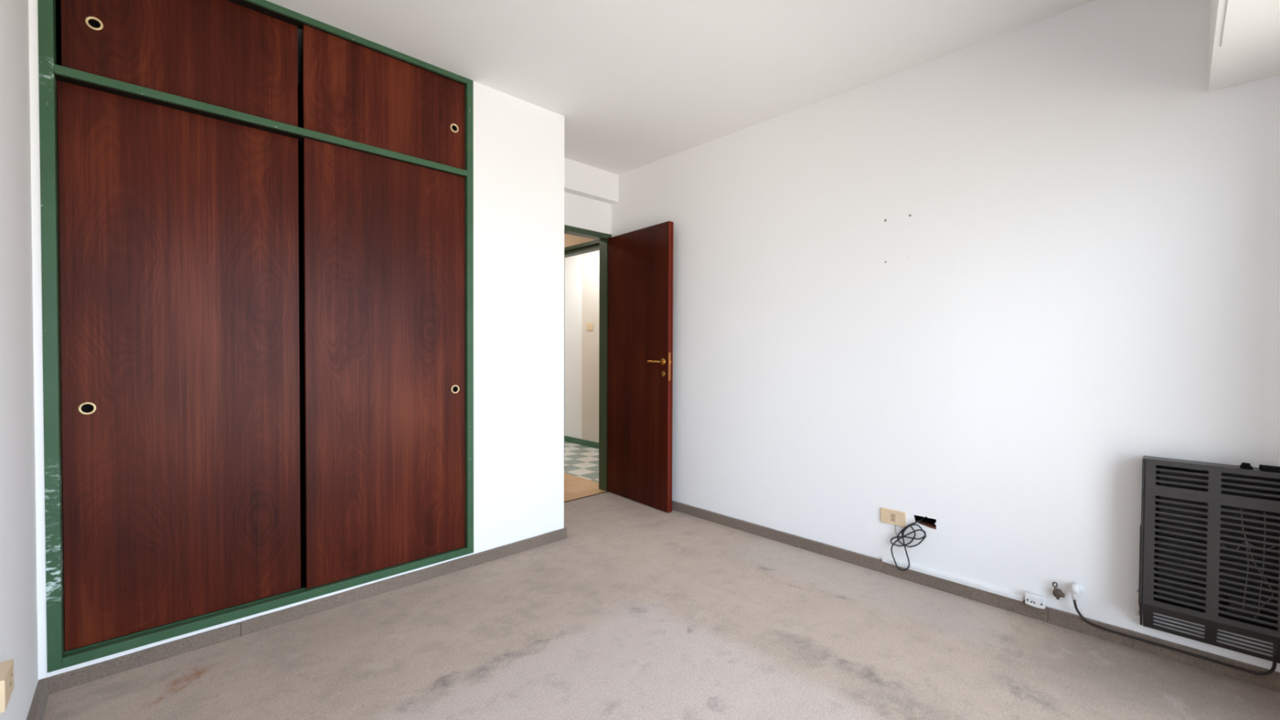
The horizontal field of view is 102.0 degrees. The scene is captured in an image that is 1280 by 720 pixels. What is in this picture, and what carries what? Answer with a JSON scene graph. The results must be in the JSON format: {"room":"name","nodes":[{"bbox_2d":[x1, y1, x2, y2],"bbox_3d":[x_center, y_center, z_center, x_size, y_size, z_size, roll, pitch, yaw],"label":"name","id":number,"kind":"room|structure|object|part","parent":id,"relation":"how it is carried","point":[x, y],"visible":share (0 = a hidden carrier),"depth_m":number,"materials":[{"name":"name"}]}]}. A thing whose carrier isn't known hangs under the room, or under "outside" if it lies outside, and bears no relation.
{"room":"empty bedroom","nodes":[
{"label":"empty bedroom","id":0,"kind":"room"},
{"bbox_2d":[0,0,38,719],"bbox_3d":[-1.155,-0.104,0.756,0.120,2.615,3.894,-1,1,-44],"label":"wall","id":1,"kind":"structure","parent":0,"point":[19,642],"depth_m":1.43,"materials":[{"name":"white paint"}]},
{"bbox_2d":[0,659,13,713],"bbox_3d":[-1.475,0.756,1.200,0.021,0.073,0.116,-1,1,-44],"label":"outlet plate","id":2,"kind":"object","parent":1,"relation":"attached to","point":[6,668],"visible":1,"depth_m":1.19,"materials":[{"name":"beige plastic"}]},
{"bbox_2d":[26,679,48,719],"bbox_3d":[-0.894,1.082,0.604,0.025,0.051,2.980,-1,1,-44],"label":"baseboard","id":3,"kind":"structure","parent":1,"relation":"attached to","point":[37,710],"depth_m":1.59,"materials":[{"name":"grey carpet"}]},
{"bbox_2d":[28,0,564,679],"bbox_3d":[-1.475,-0.135,2.665,2.068,2.615,0.800,-1,1,-44],"label":"wall","id":4,"kind":"structure","parent":0,"point":[518,144],"depth_m":2.84,"materials":[{"name":"white paint"}]},
{"bbox_2d":[37,0,473,672],"bbox_3d":[-1.639,-0.215,2.433,1.474,2.449,0.704,-1,1,-44],"label":"wardrobe","id":5,"kind":"object","parent":4,"relation":"on","point":[257,283],"visible":1,"depth_m":2.07,"materials":[{"name":"green paint"}]},
{"bbox_2d":[80,404,93,412],"bbox_3d":[-1.908,0.166,1.791,0.037,0.037,0.016,-1,1,-44],"label":"door handle","id":6,"kind":"object","parent":5,"relation":"on","point":[84,407],"depth_m":1.79,"materials":[{"name":"metal"}]},
{"bbox_3d":[-1.901,0.166,1.783,0.043,0.043,0.007,-1,1,-44],"label":"finger pull","id":7,"kind":"part","parent":5,"relation":"part of","materials":[{"name":"gold metal"}]},
{"bbox_3d":[-1.876,-1.157,1.782,0.043,0.043,0.007,-1,1,-44],"label":"finger pull","id":8,"kind":"part","parent":5,"relation":"part of","materials":[{"name":"gold metal"}]},
{"bbox_2d":[88,18,100,27],"bbox_3d":[-1.883,-1.157,1.789,0.037,0.037,0.016,-1,1,-44],"label":"door handle","id":9,"kind":"object","parent":5,"relation":"on","point":[92,23],"depth_m":1.79,"materials":[{"name":"metal"}]},
{"bbox_3d":[-1.706,0.025,1.984,0.681,1.918,0.024,-1,1,-44],"label":"sliding door","id":10,"kind":"part","parent":5,"relation":"part of","materials":[{"name":"brown wood"}]},
{"bbox_3d":[-1.697,-1.186,1.969,0.670,0.442,0.024,-1,1,-44],"label":"sliding door","id":11,"kind":"part","parent":5,"relation":"part of","materials":[{"name":"brown wood"}]},
{"bbox_3d":[-1.397,-0.952,2.174,1.408,0.028,0.016,-1,1,-44],"label":"rail","id":12,"kind":"part","parent":5,"relation":"part of","materials":[{"name":"green paint"}]},
{"bbox_3d":[-1.407,0.997,2.207,1.408,0.034,0.022,-1,1,-44],"label":"rail","id":13,"kind":"part","parent":5,"relation":"part of","materials":[{"name":"green paint"}]},
{"bbox_3d":[-1.396,-1.422,2.166,1.408,0.025,0.016,-1,1,-44],"label":"rail","id":14,"kind":"part","parent":5,"relation":"part of","materials":[{"name":"green paint"}]},
{"bbox_3d":[-1.165,-1.191,2.432,0.708,0.442,0.024,-1,1,-44],"label":"sliding door","id":15,"kind":"part","parent":5,"relation":"part of","materials":[{"name":"brown wood"}]},
{"bbox_3d":[-1.170,0.018,2.451,0.708,1.915,0.024,-1,1,-44],"label":"sliding door","id":16,"kind":"part","parent":5,"relation":"part of","materials":[{"name":"brown wood"}]},
{"bbox_2d":[451,124,457,130],"bbox_3d":[-0.949,-1.177,2.639,0.037,0.037,0.016,-1,1,-44],"label":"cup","id":17,"kind":"object","parent":5,"relation":"on","point":[454,127],"depth_m":2.65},
{"bbox_3d":[-0.942,-1.177,2.631,0.043,0.043,0.007,-1,1,-44],"label":"finger pull","id":18,"kind":"part","parent":5,"relation":"part of","materials":[{"name":"gold metal"}]},
{"bbox_2d":[452,386,457,391],"bbox_3d":[-0.953,0.149,2.661,0.037,0.037,0.016,-1,1,-44],"label":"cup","id":19,"kind":"object","parent":5,"relation":"on","point":[455,388],"depth_m":2.67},
{"bbox_3d":[-0.946,0.149,2.654,0.043,0.043,0.007,-1,1,-44],"label":"finger pull","id":20,"kind":"part","parent":5,"relation":"part of","materials":[{"name":"gold metal"}]},
{"bbox_2d":[38,527,567,694],"bbox_3d":[-1.191,1.048,2.394,2.082,0.060,0.017,-1,1,-44],"label":"baseboard","id":21,"kind":"structure","parent":4,"relation":"attached to","point":[81,676],"depth_m":2.11,"materials":[{"name":"brown carpet"}]},
{"bbox_2d":[564,491,608,502],"bbox_3d":[-0.560,1.056,3.852,0.849,0.003,0.013,-1,1,-44],"label":"trim","id":22,"kind":"structure","parent":4,"relation":"attached to","point":[605,491],"depth_m":3.99,"materials":[{"name":"metal"}]},
{"bbox_2d":[564,191,611,234],"bbox_3d":[-0.593,-0.151,3.890,0.903,2.615,0.100,-1,1,-44],"label":"wall","id":23,"kind":"structure","parent":4,"relation":"in","point":[580,211],"depth_m":3.98,"materials":[{"name":"white paint"}]},
{"bbox_2d":[564,157,618,204],"bbox_3d":[-0.523,-1.350,3.804,0.903,0.215,0.086,-1,1,-44],"label":"beam","id":24,"kind":"structure","parent":4,"relation":"attached to","point":[580,179],"depth_m":3.90,"materials":[{"name":"white paint"}]},
{"bbox_2d":[564,253,582,439],"bbox_3d":[-0.977,-0.188,6.582,0.110,2.600,0.961,-1,1,-44],"label":"wall","id":25,"kind":"structure","parent":0,"point":[573,264],"depth_m":6.33,"materials":[{"name":"white paint"}]},
{"bbox_2d":[564,435,599,448],"bbox_3d":[-0.357,0.991,5.856,0.025,0.070,2.800,-1,1,-44],"label":"baseboard","id":26,"kind":"structure","parent":25,"relation":"attached to","point":[573,440],"depth_m":6.18,"materials":[{"name":"green paint"}]},
{"bbox_2d":[564,233,595,247],"bbox_3d":[-1.044,-0.166,5.203,0.100,2.600,2.455,-1,1,-44],"label":"wall","id":27,"kind":"structure","parent":0,"point":[569,240],"depth_m":4.66,"materials":[{"name":"beige paint"}]},
{"bbox_2d":[564,240,599,373],"bbox_3d":[-0.477,0.009,4.610,0.110,2.072,0.910,-1,1,-44],"label":"door frame","id":28,"kind":"structure","parent":27,"relation":"in","point":[592,246],"depth_m":4.64,"materials":[{"name":"green paint"}]},
{"bbox_2d":[564,441,599,483],"bbox_3d":[-0.690,1.036,5.529,1.036,0.013,2.997,-1,1,-44],"label":"floor","id":29,"kind":"structure","parent":0,"point":[580,461],"depth_m":5.28,"materials":[{"name":"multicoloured tile"}]},
{"bbox_2d":[582,250,599,442],"bbox_3d":[0.025,-0.167,5.534,0.123,2.600,1.939,-1,1,-44],"label":"wall","id":30,"kind":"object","parent":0,"point":[590,260],"visible":0.07,"depth_m":6.07,"materials":[{"name":"beige paint"}]},
{"bbox_2d":[586,322,593,330],"bbox_3d":[-0.590,-0.392,6.070,0.014,0.083,0.120,-1,1,-44],"label":"light switch","id":31,"kind":"object","parent":30,"relation":"attached to","point":[588,326],"visible":1,"depth_m":6.06,"materials":[{"name":"beige plastic"}]},
{"bbox_2d":[42,472,1279,719],"bbox_3d":[-0.879,1.124,2.712,3.171,0.100,6.192,-1,1,-44],"label":"floor","id":32,"kind":"structure","parent":0,"point":[642,611],"depth_m":1.91,"materials":[{"name":"beige carpet"}]},
{"bbox_2d":[266,0,1094,174],"bbox_3d":[0.026,-1.483,1.742,3.571,0.120,4.014,-1,1,-44],"label":"ceiling","id":33,"kind":"structure","parent":0,"point":[634,83],"depth_m":2.38,"materials":[{"name":"paint"}]},
{"bbox_2d":[611,0,1279,672],"bbox_3d":[1.096,-0.129,2.904,0.160,2.615,3.864,-1,1,-44],"label":"wall","id":34,"kind":"structure","parent":0,"point":[1087,287],"depth_m":2.29,"materials":[{"name":"white paint"}]},
{"bbox_2d":[564,221,673,512],"bbox_3d":[-0.306,0.032,3.658,0.835,2.058,0.837,-1,1,-44],"label":"door","id":35,"kind":"structure","parent":34,"relation":"in","point":[636,268],"depth_m":3.84,"materials":[{"name":"brown wood"}]},
{"bbox_3d":[0.103,0.011,3.634,0.051,0.020,0.124,-1,1,-44],"label":"handle","id":36,"kind":"part","parent":35,"relation":"part of","materials":[{"name":"gold metal"}]},
{"bbox_3d":[0.204,0.045,3.584,0.020,0.195,0.004,-1,1,-39],"label":"lock plate","id":37,"kind":"part","parent":35,"relation":"part of","materials":[{"name":"gold metal"}]},
{"bbox_2d":[880,507,906,527],"bbox_3d":[1.273,0.791,2.608,0.010,0.074,0.121,-1,1,-44],"label":"outlet plate","id":38,"kind":"object","parent":34,"relation":"attached to","point":[892,517],"visible":1,"depth_m":2.60,"materials":[{"name":"beige plastic"}]},
{"bbox_2d":[890,517,926,571],"bbox_3d":[1.313,0.904,2.540,0.154,0.267,0.080,1,1,23],"label":"coiled cable","id":39,"kind":"object","parent":34,"relation":"hanging from","point":[902,531],"visible":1,"depth_m":2.54,"materials":[{"name":"black rubber"}]},
{"bbox_2d":[914,515,936,529],"bbox_3d":[1.400,0.783,2.531,0.054,0.065,0.116,-1,1,-44],"label":"junction box","id":40,"kind":"object","parent":34,"relation":"attached to","point":[929,522],"visible":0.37,"depth_m":2.54,"materials":[{"name":"paint"}]},
{"bbox_2d":[671,500,1279,692],"bbox_3d":[1.018,1.048,2.870,0.019,0.061,3.590,-1,1,-44],"label":"baseboard","id":41,"kind":"structure","parent":34,"relation":"attached to","point":[1062,619],"depth_m":2.23,"materials":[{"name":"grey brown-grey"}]},
{"bbox_2d":[882,556,1023,601],"bbox_3d":[1.439,1.020,2.432,0.020,0.020,0.585,-1,1,-44],"label":"duct","id":42,"kind":"object","parent":41,"relation":"on","point":[1011,595],"visible":1,"depth_m":2.39,"materials":[{"name":"white plastic"}]},
{"bbox_2d":[1025,591,1045,608],"bbox_3d":[1.660,1.011,2.178,0.026,0.048,0.068,-1,1,-44],"label":"socket","id":43,"kind":"object","parent":34,"relation":"attached to","point":[1031,599],"visible":1,"depth_m":2.17,"materials":[{"name":"white plastic"}]},
{"bbox_2d":[1052,582,1065,599],"bbox_3d":[1.721,0.950,2.132,0.028,0.072,0.042,-1,1,-44],"label":"tap","id":44,"kind":"object","parent":34,"relation":"attached to","point":[1057,593],"visible":1,"depth_m":2.13,"materials":[{"name":"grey metal"}]},
{"bbox_3d":[1.710,0.933,2.135,0.009,0.039,0.020,0,1,-29],"label":"ring handle","id":45,"kind":"part","parent":44,"relation":"part of","materials":[{"name":"grey metal"}]},
{"bbox_2d":[1071,582,1083,599],"bbox_3d":[1.755,0.932,2.084,0.046,0.060,0.038,-1,1,-44],"label":"plug","id":46,"kind":"object","parent":34,"relation":"attached to","point":[1076,588],"visible":1,"depth_m":2.08,"materials":[{"name":"white plastic"}]},
{"bbox_2d":[1135,455,1279,663],"bbox_3d":[1.990,0.673,1.800,0.091,0.659,0.383,-1,1,-44],"label":"wall heater","id":47,"kind":"object","parent":34,"relation":"attached to","point":[1210,532],"visible":1,"depth_m":1.79,"materials":[{"name":"grey metal"}]},
{"bbox_3d":[1.867,0.680,1.926,0.080,0.638,0.007,-1,1,-44],"label":"panel","id":48,"kind":"part","parent":47,"relation":"part of","materials":[{"name":"grey metal"}]},
{"bbox_2d":[1072,600,1276,675],"bbox_3d":[1.923,0.993,1.901,0.023,0.131,0.521,-1,1,-44],"label":"cable","id":49,"kind":"object","parent":47,"relation":"attached to","point":[1273,668],"visible":0.99,"depth_m":1.86,"materials":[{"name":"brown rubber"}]},
{"bbox_3d":[1.995,0.363,1.791,0.077,0.002,0.370,-1,1,-44],"label":"plate","id":50,"kind":"part","parent":47,"relation":"part of","materials":[{"name":"grey metal"}]},
{"bbox_3d":[1.963,0.680,1.766,0.003,0.425,0.354,-1,1,-44],"label":"panel","id":51,"kind":"part","parent":47,"relation":"part of","materials":[{"name":"grey metal"}]},
{"bbox_3d":[1.988,0.947,1.795,0.072,0.111,0.354,-1,1,-44],"label":"panel","id":52,"kind":"part","parent":47,"relation":"part of","materials":[{"name":"grey metal"}]},
{"bbox_3d":[1.966,0.416,1.764,0.008,0.104,0.354,-1,1,-44],"label":"panel","id":53,"kind":"part","parent":47,"relation":"part of","materials":[{"name":"grey metal"}]},
{"bbox_3d":[2.023,0.634,1.826,0.007,0.530,0.358,-1,1,-44],"label":"plate","id":54,"kind":"part","parent":47,"relation":"part of","materials":[{"name":"metal"}]},
{"bbox_3d":[2.032,0.354,1.738,0.032,0.018,0.028,-1,1,-44],"label":"control knob","id":55,"kind":"part","parent":47,"relation":"part of","materials":[{"name":"black plastic"}]},
{"bbox_3d":[1.214,-0.090,0.439,3.091,2.615,0.150,-1,1,-44],"label":"wall","id":56,"kind":"structure","parent":0,"visible":0},
{"bbox_2d":[1208,0,1279,91],"bbox_3d":[1.074,-1.165,0.658,2.971,0.472,0.390,-1,1,-44],"label":"beam","id":57,"kind":"structure","parent":56,"relation":"attached to","point":[1244,35],"depth_m":1.55,"materials":[{"name":"paint"}]},
{"bbox_3d":[0.939,-0.929,0.542,2.571,0.004,0.344,-1,1,-44],"label":"shutter box lid","id":58,"kind":"part","parent":57,"relation":"part of","materials":[{"name":"paint"}]}
]}

